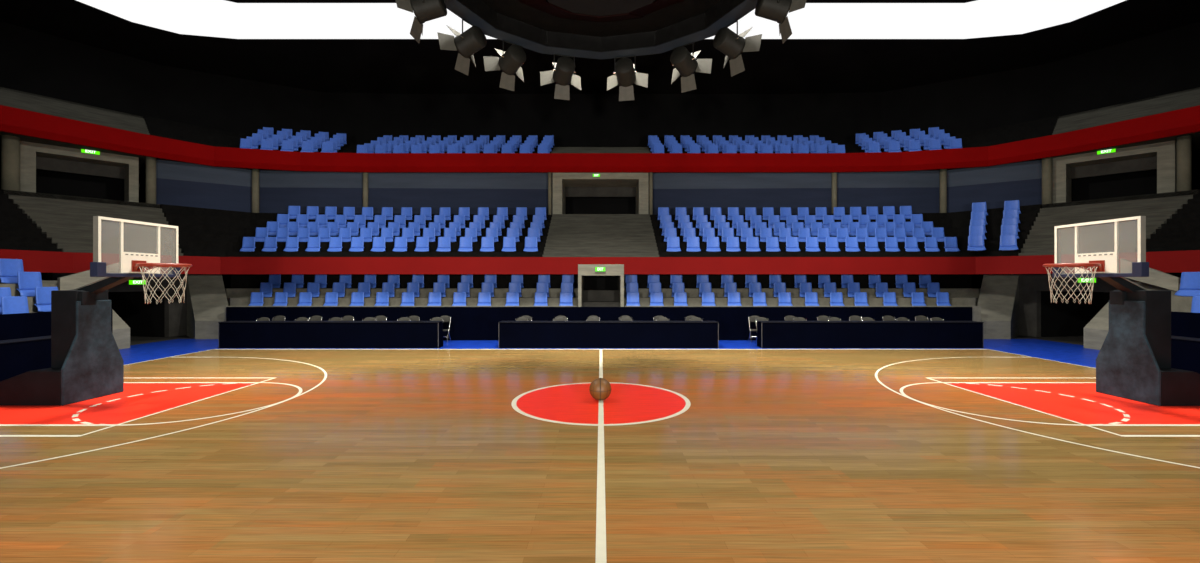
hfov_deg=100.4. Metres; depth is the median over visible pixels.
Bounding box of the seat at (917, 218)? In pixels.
[911,214,922,227]
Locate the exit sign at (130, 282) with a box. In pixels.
[128,280,145,284]
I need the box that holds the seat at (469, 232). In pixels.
[465,228,476,241]
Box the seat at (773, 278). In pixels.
[769,274,780,288]
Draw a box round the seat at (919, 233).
[913,228,924,241]
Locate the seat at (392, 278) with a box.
[388,274,399,288]
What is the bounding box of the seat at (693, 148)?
[690,145,700,152]
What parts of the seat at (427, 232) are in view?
backrest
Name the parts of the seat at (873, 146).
backrest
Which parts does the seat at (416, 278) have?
backrest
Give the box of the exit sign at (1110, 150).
[1097,149,1115,154]
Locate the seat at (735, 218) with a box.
[732,215,743,228]
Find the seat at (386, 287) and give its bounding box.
[382,283,394,297]
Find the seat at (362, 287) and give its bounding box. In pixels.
[358,283,370,297]
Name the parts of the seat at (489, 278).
backrest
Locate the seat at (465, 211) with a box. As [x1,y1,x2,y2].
[459,207,469,219]
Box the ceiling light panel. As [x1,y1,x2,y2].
[76,0,1125,38]
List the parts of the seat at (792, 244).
backrest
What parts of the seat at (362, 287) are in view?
backrest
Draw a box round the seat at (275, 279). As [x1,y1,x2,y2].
[269,274,281,288]
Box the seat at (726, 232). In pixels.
[722,228,733,241]
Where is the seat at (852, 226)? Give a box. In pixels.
[848,222,859,235]
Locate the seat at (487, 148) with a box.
[483,145,493,152]
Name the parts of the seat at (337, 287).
backrest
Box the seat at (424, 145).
[417,143,426,152]
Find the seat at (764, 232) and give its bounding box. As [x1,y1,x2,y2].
[760,228,771,241]
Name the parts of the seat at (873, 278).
backrest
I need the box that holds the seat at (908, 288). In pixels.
[903,283,915,297]
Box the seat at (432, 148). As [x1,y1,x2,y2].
[429,145,439,152]
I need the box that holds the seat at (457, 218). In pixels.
[454,215,464,227]
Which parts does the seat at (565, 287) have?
backrest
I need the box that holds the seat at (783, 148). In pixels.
[780,145,790,152]
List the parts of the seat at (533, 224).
backrest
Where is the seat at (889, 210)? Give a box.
[883,206,894,218]
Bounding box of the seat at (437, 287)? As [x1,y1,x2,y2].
[433,283,445,297]
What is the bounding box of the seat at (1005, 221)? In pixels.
[1002,218,1019,231]
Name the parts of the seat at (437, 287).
backrest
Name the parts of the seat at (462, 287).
backrest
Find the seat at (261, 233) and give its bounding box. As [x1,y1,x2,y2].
[255,227,267,241]
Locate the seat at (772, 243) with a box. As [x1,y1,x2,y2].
[766,237,780,251]
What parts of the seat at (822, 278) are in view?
backrest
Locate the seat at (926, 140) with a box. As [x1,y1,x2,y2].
[923,137,934,149]
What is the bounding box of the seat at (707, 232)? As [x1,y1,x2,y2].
[702,228,714,241]
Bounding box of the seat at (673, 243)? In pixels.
[666,237,680,251]
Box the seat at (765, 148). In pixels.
[762,145,772,152]
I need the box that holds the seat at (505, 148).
[501,145,511,152]
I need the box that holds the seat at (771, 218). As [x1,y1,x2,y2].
[768,215,779,227]
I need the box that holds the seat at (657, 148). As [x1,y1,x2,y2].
[654,145,663,152]
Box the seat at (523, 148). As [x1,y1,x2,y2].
[520,145,529,152]
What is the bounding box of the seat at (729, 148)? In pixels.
[726,145,736,152]
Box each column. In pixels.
[1,135,19,190]
[146,156,155,203]
[252,169,258,212]
[363,173,367,206]
[548,172,550,214]
[649,172,652,214]
[832,173,836,213]
[940,169,946,212]
[1042,157,1051,203]
[1176,135,1191,191]
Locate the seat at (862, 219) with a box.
[858,215,869,227]
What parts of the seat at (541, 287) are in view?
backrest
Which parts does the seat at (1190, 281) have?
backrest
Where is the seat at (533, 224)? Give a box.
[530,222,542,235]
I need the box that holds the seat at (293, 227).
[287,222,298,235]
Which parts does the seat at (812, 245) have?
backrest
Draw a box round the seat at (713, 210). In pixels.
[710,207,721,219]
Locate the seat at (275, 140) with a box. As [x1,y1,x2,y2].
[267,137,278,149]
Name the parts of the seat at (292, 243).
backrest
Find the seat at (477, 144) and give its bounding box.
[469,143,479,152]
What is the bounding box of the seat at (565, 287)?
[561,283,573,296]
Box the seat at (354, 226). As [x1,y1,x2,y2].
[347,222,358,235]
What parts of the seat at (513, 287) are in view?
backrest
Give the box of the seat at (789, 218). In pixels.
[786,215,797,227]
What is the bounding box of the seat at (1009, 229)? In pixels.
[1001,224,1018,238]
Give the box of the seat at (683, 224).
[680,222,692,235]
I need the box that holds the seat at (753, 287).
[749,283,760,297]
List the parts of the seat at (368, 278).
backrest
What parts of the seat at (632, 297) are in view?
backrest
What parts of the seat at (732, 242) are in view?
backrest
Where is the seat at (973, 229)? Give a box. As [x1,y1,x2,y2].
[969,225,985,239]
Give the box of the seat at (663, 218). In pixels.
[660,215,671,227]
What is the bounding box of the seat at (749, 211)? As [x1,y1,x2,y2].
[745,207,755,219]
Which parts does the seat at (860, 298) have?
backrest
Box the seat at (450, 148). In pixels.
[447,145,457,152]
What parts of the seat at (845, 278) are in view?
backrest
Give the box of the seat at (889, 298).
[883,292,897,305]
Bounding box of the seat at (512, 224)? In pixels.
[510,222,521,235]
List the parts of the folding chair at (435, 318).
backrest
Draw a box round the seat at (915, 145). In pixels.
[908,140,921,150]
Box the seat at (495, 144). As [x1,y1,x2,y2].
[487,143,496,152]
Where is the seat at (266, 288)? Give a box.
[260,283,272,297]
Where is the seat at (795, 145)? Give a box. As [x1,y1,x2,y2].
[792,143,802,152]
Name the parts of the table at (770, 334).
panel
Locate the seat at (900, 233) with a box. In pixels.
[894,228,905,241]
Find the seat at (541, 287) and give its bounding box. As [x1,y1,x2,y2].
[536,283,549,296]
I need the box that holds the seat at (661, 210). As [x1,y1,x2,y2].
[657,207,668,219]
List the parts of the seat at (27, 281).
backrest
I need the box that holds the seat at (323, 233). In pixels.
[318,228,329,241]
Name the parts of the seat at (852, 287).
backrest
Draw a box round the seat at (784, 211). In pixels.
[780,207,790,219]
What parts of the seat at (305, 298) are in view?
backrest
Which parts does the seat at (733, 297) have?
backrest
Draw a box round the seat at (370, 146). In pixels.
[364,143,373,152]
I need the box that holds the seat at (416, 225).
[408,222,419,235]
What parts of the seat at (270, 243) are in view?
backrest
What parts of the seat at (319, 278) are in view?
backrest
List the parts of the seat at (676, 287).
backrest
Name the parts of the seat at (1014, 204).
backrest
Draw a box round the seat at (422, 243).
[414,237,428,251]
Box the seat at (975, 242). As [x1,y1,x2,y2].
[967,235,985,251]
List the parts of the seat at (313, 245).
backrest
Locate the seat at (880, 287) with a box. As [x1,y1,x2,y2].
[875,283,887,297]
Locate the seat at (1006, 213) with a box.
[1003,209,1019,223]
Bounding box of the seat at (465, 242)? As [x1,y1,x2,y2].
[458,237,472,251]
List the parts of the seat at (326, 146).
backrest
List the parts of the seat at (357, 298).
backrest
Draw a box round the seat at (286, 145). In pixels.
[280,140,293,150]
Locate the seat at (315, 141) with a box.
[307,140,317,151]
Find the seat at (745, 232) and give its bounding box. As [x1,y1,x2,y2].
[741,228,752,241]
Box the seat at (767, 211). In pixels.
[762,207,773,219]
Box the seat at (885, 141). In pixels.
[884,140,894,151]
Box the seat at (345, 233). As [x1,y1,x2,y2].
[339,228,351,241]
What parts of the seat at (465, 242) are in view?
backrest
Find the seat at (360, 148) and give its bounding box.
[357,145,366,152]
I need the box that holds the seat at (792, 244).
[786,237,800,251]
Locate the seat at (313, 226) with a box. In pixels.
[307,222,318,235]
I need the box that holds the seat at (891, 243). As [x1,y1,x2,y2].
[885,237,899,251]
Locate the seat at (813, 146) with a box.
[810,143,819,152]
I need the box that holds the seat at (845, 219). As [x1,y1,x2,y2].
[841,215,852,227]
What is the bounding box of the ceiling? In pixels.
[0,0,1199,93]
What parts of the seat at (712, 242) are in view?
backrest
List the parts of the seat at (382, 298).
backrest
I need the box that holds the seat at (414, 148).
[411,145,421,152]
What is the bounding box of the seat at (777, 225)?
[773,222,784,235]
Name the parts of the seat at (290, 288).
backrest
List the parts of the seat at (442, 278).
backrest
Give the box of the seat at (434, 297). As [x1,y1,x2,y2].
[427,292,441,305]
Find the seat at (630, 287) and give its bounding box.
[625,283,639,296]
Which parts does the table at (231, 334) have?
panel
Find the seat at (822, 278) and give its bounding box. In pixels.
[818,274,829,288]
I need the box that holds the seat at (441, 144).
[434,143,444,152]
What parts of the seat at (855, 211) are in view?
backrest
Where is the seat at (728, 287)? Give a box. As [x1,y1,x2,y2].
[724,283,736,297]
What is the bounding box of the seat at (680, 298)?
[674,292,687,305]
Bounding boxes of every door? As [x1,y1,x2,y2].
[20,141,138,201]
[41,273,187,336]
[553,173,648,213]
[578,264,623,306]
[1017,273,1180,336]
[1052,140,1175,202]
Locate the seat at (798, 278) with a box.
[794,274,806,288]
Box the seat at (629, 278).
[625,274,636,287]
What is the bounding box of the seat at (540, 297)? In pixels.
[534,292,547,305]
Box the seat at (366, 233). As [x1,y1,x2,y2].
[360,228,372,241]
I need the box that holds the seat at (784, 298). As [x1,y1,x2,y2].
[778,292,792,305]
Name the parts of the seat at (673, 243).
backrest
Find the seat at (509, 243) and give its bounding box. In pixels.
[502,237,515,251]
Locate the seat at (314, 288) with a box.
[307,283,319,297]
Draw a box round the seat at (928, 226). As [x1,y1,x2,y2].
[921,221,932,235]
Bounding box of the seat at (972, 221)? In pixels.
[970,219,986,232]
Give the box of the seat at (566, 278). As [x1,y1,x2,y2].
[562,274,574,287]
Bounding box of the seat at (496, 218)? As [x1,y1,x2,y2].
[493,215,504,228]
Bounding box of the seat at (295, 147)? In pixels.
[287,139,297,151]
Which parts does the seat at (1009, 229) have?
backrest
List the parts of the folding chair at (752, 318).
backrest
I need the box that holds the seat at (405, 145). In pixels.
[399,143,409,152]
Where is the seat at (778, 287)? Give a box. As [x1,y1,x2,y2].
[773,283,785,297]
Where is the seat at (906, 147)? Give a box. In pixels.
[904,139,914,151]
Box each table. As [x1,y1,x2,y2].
[0,336,50,380]
[218,321,442,347]
[499,321,718,347]
[757,321,983,347]
[1171,336,1199,373]
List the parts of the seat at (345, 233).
backrest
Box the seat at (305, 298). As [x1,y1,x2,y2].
[297,292,311,305]
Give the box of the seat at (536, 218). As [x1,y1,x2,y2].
[533,215,544,227]
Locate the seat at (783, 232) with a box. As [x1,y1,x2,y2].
[779,228,791,241]
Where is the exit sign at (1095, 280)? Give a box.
[1078,278,1096,282]
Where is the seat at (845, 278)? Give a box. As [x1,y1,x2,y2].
[841,274,853,288]
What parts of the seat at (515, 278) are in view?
backrest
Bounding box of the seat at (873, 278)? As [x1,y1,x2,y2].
[868,274,880,288]
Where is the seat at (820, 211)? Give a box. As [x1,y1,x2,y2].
[816,207,826,219]
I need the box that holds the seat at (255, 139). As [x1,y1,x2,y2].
[246,136,257,148]
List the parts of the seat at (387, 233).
backrest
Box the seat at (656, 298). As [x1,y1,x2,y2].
[650,292,663,305]
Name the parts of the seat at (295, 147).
backrest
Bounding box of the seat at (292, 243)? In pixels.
[283,237,298,251]
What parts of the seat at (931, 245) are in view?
backrest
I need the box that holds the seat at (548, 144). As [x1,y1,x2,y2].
[540,143,549,152]
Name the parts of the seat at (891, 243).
backrest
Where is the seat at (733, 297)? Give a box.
[727,292,741,305]
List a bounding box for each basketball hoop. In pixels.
[0,216,191,405]
[1043,216,1199,405]
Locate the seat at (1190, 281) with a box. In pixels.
[1174,272,1199,296]
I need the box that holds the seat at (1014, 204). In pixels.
[1004,200,1020,213]
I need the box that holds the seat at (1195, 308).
[1191,296,1199,312]
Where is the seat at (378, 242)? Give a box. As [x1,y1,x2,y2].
[371,237,385,251]
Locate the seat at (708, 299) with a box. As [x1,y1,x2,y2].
[702,292,715,305]
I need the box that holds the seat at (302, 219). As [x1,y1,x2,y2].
[296,214,307,227]
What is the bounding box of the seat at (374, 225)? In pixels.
[367,222,378,235]
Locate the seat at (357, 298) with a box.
[349,292,363,305]
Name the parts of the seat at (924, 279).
backrest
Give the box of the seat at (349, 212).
[343,207,354,219]
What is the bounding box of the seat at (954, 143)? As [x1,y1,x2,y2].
[949,138,961,148]
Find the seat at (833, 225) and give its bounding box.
[829,222,840,235]
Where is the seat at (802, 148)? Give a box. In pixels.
[799,145,808,152]
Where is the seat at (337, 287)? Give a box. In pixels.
[332,283,344,297]
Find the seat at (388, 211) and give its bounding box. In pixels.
[381,207,392,219]
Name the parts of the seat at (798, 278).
backrest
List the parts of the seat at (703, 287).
backrest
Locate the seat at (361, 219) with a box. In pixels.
[354,215,365,227]
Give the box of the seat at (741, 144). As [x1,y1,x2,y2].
[740,143,749,152]
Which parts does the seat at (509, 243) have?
backrest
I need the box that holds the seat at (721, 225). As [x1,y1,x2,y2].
[718,222,729,235]
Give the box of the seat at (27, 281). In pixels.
[17,272,41,296]
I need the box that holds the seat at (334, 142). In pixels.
[326,141,336,152]
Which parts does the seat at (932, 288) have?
backrest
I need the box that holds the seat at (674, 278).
[670,274,681,287]
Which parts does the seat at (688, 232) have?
backrest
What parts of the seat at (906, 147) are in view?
backrest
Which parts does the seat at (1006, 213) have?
backrest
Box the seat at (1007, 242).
[999,234,1017,250]
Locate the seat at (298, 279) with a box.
[291,274,303,288]
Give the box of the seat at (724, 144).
[722,143,732,152]
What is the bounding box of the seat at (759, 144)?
[757,143,767,152]
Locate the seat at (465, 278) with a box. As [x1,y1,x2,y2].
[461,274,472,288]
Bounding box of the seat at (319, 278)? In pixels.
[315,274,326,288]
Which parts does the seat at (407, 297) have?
backrest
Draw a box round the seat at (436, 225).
[429,222,440,235]
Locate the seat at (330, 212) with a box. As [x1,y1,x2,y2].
[325,206,336,219]
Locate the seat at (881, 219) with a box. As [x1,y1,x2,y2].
[876,214,887,227]
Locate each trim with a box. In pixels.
[0,105,1199,172]
[0,249,1199,273]
[225,306,980,321]
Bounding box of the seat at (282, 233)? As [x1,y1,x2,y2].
[276,228,288,241]
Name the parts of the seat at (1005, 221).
backrest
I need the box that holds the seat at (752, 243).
[746,237,760,251]
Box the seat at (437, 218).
[434,215,445,227]
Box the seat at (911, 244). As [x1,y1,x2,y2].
[904,237,919,251]
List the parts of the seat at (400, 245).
backrest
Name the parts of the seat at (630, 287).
backrest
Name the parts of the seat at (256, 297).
backrest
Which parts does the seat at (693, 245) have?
backrest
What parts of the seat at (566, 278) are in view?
backrest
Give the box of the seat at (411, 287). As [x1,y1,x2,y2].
[407,283,419,297]
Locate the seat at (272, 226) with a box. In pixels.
[266,221,278,235]
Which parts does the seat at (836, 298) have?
backrest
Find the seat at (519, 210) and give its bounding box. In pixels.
[516,207,527,219]
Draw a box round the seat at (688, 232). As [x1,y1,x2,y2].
[683,228,695,241]
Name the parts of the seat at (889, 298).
backrest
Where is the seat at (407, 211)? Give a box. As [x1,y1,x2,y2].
[401,207,412,219]
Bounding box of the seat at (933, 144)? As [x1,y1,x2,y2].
[929,139,941,149]
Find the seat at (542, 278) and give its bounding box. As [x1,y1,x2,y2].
[538,274,550,287]
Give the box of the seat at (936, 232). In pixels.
[932,227,944,241]
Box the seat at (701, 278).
[696,274,708,287]
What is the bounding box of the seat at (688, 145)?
[687,143,696,152]
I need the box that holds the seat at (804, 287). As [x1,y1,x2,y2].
[799,283,811,297]
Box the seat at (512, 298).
[505,292,518,305]
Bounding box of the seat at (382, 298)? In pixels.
[374,292,388,305]
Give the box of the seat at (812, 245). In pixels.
[805,237,820,251]
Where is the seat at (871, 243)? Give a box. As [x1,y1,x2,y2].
[865,237,879,251]
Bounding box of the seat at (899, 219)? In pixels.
[893,214,904,227]
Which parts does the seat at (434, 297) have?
backrest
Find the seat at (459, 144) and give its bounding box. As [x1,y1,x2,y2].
[452,143,461,152]
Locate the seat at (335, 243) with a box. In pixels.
[327,237,342,251]
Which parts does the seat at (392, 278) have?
backrest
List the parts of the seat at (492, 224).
backrest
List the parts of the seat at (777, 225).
backrest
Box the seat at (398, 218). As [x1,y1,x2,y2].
[394,215,405,227]
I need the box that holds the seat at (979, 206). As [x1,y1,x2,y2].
[972,202,987,214]
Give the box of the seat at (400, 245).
[392,237,407,251]
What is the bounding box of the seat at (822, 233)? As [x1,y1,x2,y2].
[817,228,829,241]
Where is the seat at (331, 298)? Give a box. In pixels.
[323,292,337,305]
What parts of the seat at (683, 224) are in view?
backrest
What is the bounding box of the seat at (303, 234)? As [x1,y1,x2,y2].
[297,228,309,241]
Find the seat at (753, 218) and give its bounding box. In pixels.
[750,215,761,227]
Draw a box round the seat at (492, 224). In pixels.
[490,222,501,235]
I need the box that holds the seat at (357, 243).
[349,237,363,251]
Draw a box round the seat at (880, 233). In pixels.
[875,228,886,241]
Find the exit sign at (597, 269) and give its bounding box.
[595,267,605,271]
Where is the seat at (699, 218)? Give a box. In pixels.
[696,215,707,228]
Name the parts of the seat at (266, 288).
backrest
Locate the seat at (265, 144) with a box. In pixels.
[260,139,272,149]
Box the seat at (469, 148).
[465,145,475,152]
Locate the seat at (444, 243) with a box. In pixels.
[436,237,450,251]
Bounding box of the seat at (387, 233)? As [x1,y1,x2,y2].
[381,228,393,241]
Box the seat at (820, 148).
[817,145,826,152]
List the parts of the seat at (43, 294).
backrest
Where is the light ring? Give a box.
[396,0,805,100]
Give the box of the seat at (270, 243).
[261,237,276,251]
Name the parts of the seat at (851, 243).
backrest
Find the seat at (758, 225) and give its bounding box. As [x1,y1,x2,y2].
[755,222,766,235]
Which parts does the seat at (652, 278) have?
backrest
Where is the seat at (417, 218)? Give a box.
[414,215,425,227]
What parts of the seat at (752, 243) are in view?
backrest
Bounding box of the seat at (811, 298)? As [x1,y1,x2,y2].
[805,292,818,305]
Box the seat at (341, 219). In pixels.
[334,215,346,227]
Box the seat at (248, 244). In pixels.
[240,237,255,251]
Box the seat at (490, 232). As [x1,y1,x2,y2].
[486,228,497,241]
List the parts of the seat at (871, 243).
backrest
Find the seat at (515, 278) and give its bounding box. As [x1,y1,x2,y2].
[511,274,523,287]
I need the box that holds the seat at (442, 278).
[437,274,449,288]
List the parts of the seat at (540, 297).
backrest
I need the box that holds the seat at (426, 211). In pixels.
[420,207,431,219]
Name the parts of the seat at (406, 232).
backrest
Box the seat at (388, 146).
[382,143,391,152]
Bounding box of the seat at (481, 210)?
[478,207,488,219]
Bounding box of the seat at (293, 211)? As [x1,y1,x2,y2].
[288,206,299,218]
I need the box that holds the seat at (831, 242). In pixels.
[825,237,839,251]
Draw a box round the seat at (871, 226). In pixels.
[866,222,878,235]
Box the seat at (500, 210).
[497,207,507,219]
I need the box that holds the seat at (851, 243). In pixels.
[845,237,859,251]
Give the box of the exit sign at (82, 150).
[81,149,99,154]
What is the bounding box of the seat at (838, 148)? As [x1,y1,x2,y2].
[835,145,844,152]
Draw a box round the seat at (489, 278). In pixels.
[484,274,496,288]
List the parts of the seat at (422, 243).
backrest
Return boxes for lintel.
[57,262,118,289]
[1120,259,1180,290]
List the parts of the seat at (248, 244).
backrest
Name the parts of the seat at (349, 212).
backrest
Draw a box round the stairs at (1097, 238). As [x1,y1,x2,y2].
[1019,190,1197,255]
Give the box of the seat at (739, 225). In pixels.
[736,222,747,235]
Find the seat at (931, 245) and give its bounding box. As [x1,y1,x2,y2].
[924,237,939,251]
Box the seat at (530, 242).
[523,237,537,251]
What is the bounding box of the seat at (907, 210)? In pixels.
[900,206,911,218]
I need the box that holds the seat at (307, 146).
[300,141,313,151]
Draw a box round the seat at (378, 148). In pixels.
[375,145,384,152]
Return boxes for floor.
[0,189,1199,207]
[0,284,55,312]
[0,335,1199,562]
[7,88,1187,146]
[225,288,980,306]
[1134,189,1199,251]
[1168,284,1192,311]
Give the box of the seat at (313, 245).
[305,237,320,251]
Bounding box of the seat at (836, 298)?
[830,292,844,305]
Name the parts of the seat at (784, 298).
backrest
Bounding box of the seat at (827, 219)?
[822,215,833,227]
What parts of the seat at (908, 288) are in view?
backrest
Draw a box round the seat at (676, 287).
[671,283,684,296]
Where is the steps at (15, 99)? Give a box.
[0,87,1199,170]
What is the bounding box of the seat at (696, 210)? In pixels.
[692,207,703,219]
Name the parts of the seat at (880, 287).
backrest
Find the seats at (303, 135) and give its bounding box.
[252,127,949,151]
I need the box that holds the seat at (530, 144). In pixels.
[522,143,531,152]
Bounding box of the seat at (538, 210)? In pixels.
[535,207,546,219]
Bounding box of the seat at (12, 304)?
[1,296,28,313]
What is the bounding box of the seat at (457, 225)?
[449,222,460,235]
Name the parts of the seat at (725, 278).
backrest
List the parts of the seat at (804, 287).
backrest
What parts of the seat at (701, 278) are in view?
backrest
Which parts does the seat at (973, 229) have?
backrest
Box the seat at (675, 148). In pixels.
[672,145,681,152]
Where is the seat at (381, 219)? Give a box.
[374,215,385,227]
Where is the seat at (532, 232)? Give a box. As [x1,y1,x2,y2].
[528,228,539,241]
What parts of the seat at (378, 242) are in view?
backrest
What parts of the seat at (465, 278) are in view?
backrest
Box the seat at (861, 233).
[856,228,868,241]
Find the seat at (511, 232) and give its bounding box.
[507,228,518,241]
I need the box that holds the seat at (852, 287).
[847,283,859,297]
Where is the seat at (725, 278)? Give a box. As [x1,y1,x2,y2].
[721,274,732,288]
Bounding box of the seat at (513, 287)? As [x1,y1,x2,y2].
[509,283,521,296]
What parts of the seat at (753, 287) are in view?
backrest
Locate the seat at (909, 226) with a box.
[903,222,914,235]
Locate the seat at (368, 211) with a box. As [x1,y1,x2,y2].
[362,207,373,219]
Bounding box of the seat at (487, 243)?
[480,237,493,251]
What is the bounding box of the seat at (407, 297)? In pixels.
[400,292,414,305]
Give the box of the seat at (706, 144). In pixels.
[705,143,714,152]
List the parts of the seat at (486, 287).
backrest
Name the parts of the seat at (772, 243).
backrest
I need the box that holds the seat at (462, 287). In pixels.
[457,283,469,297]
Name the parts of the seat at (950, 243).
backrest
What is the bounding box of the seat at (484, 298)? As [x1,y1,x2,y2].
[477,292,490,305]
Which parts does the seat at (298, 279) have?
backrest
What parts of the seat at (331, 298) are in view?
backrest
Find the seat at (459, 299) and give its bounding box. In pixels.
[452,292,465,305]
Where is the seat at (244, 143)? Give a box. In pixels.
[240,138,252,148]
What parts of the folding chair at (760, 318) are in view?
backrest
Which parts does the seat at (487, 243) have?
backrest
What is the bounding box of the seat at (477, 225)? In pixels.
[469,222,480,235]
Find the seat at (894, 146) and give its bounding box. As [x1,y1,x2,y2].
[888,141,901,151]
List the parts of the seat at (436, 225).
backrest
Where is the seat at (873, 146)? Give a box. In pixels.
[868,142,880,152]
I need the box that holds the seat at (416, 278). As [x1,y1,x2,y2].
[412,274,423,288]
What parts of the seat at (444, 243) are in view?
backrest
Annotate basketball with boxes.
[589,378,610,400]
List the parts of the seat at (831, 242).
backrest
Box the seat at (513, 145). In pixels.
[505,143,514,152]
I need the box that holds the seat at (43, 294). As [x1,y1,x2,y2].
[34,287,57,311]
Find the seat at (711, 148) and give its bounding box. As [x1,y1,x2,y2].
[708,145,718,152]
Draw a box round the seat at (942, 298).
[936,292,950,305]
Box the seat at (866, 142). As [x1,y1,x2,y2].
[865,141,875,152]
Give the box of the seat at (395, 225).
[388,222,399,235]
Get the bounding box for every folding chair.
[256,317,269,320]
[272,316,285,320]
[295,317,307,320]
[309,316,321,320]
[329,317,341,320]
[341,316,353,320]
[362,317,375,320]
[374,316,386,320]
[397,317,410,320]
[407,316,419,320]
[430,317,443,343]
[440,316,450,341]
[515,317,528,320]
[553,317,565,320]
[586,317,599,320]
[620,317,632,320]
[656,317,668,320]
[685,316,695,320]
[690,317,702,320]
[748,316,758,341]
[755,317,768,343]
[784,316,796,320]
[793,317,806,320]
[817,316,829,320]
[828,317,840,320]
[849,316,861,320]
[861,317,874,320]
[882,316,895,320]
[896,317,909,320]
[915,316,928,320]
[930,317,943,320]
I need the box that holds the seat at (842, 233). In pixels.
[837,228,848,241]
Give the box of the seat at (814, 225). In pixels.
[811,222,822,235]
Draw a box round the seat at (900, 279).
[895,274,907,288]
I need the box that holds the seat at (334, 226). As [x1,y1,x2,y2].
[327,222,338,235]
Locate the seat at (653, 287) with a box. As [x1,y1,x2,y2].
[648,283,660,296]
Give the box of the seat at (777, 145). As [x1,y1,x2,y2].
[775,143,784,152]
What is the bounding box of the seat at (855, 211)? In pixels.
[850,207,861,219]
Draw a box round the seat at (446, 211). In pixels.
[439,207,450,219]
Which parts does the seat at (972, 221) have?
backrest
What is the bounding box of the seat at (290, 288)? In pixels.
[283,283,295,297]
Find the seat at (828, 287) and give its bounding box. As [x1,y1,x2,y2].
[823,283,835,297]
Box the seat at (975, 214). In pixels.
[971,211,986,224]
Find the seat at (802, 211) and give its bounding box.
[798,207,808,219]
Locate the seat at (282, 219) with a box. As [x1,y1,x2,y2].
[277,214,288,227]
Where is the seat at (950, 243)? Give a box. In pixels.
[944,237,959,251]
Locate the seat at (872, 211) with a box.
[866,206,877,218]
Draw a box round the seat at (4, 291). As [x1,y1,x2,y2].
[0,287,10,313]
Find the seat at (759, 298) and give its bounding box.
[753,292,766,305]
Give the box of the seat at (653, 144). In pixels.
[652,143,661,152]
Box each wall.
[0,21,1199,287]
[0,308,112,340]
[42,280,129,348]
[156,160,552,214]
[186,274,227,338]
[226,307,971,339]
[231,274,970,287]
[653,160,1041,214]
[977,274,1018,338]
[1084,280,1167,349]
[1171,311,1199,337]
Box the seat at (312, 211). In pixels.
[307,206,318,218]
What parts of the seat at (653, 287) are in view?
backrest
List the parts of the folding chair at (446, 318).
backrest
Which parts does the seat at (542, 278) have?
backrest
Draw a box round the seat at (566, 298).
[559,292,572,305]
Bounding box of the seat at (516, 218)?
[513,215,524,227]
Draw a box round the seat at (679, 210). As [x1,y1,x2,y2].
[675,207,686,219]
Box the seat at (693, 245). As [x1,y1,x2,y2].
[686,237,700,251]
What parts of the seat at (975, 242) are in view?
backrest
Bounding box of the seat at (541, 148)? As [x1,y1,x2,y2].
[538,145,547,152]
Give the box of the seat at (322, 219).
[315,214,327,227]
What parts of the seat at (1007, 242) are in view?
backrest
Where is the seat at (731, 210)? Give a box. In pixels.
[727,207,738,219]
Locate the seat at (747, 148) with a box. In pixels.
[744,145,754,152]
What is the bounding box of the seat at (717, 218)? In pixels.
[714,215,725,228]
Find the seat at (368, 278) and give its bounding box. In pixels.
[364,274,376,288]
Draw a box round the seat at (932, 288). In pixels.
[927,283,939,297]
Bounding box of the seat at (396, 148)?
[393,145,402,152]
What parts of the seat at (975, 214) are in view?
backrest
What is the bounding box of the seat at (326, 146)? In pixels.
[321,142,333,152]
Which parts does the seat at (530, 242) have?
backrest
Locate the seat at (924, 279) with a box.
[918,274,930,288]
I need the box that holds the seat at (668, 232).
[664,228,676,241]
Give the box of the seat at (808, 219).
[804,215,815,227]
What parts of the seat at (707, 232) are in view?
backrest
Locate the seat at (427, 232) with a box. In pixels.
[423,228,435,241]
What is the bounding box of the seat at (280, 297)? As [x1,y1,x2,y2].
[273,292,287,305]
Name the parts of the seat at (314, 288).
backrest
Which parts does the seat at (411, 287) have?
backrest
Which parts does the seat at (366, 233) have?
backrest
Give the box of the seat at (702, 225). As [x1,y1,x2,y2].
[699,222,710,235]
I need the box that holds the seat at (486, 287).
[481,283,493,297]
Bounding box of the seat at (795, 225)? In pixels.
[792,222,803,235]
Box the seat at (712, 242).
[706,237,720,251]
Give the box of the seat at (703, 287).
[699,283,711,297]
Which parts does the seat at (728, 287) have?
backrest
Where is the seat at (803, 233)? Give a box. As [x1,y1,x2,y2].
[798,228,810,241]
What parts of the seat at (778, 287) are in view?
backrest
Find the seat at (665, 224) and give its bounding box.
[662,222,673,235]
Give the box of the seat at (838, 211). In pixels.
[833,207,844,219]
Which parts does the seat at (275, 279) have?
backrest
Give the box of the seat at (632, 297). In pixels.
[626,292,639,305]
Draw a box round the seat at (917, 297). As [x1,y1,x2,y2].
[911,292,925,305]
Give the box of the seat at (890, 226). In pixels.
[884,222,896,235]
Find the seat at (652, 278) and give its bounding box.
[647,274,659,287]
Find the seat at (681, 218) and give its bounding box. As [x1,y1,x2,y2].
[678,215,689,228]
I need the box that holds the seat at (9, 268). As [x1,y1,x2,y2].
[0,258,23,283]
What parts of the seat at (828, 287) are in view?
backrest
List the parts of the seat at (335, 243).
backrest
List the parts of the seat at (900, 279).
backrest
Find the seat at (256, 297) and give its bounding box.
[248,292,263,305]
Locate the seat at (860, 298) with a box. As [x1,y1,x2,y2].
[854,292,868,305]
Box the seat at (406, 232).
[402,228,414,241]
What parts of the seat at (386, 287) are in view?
backrest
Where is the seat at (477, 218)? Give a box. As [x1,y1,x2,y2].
[473,215,484,228]
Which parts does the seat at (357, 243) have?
backrest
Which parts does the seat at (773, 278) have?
backrest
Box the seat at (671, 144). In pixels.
[670,143,679,152]
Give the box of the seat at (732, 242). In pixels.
[726,237,740,251]
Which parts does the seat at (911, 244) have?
backrest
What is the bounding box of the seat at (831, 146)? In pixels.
[828,143,837,152]

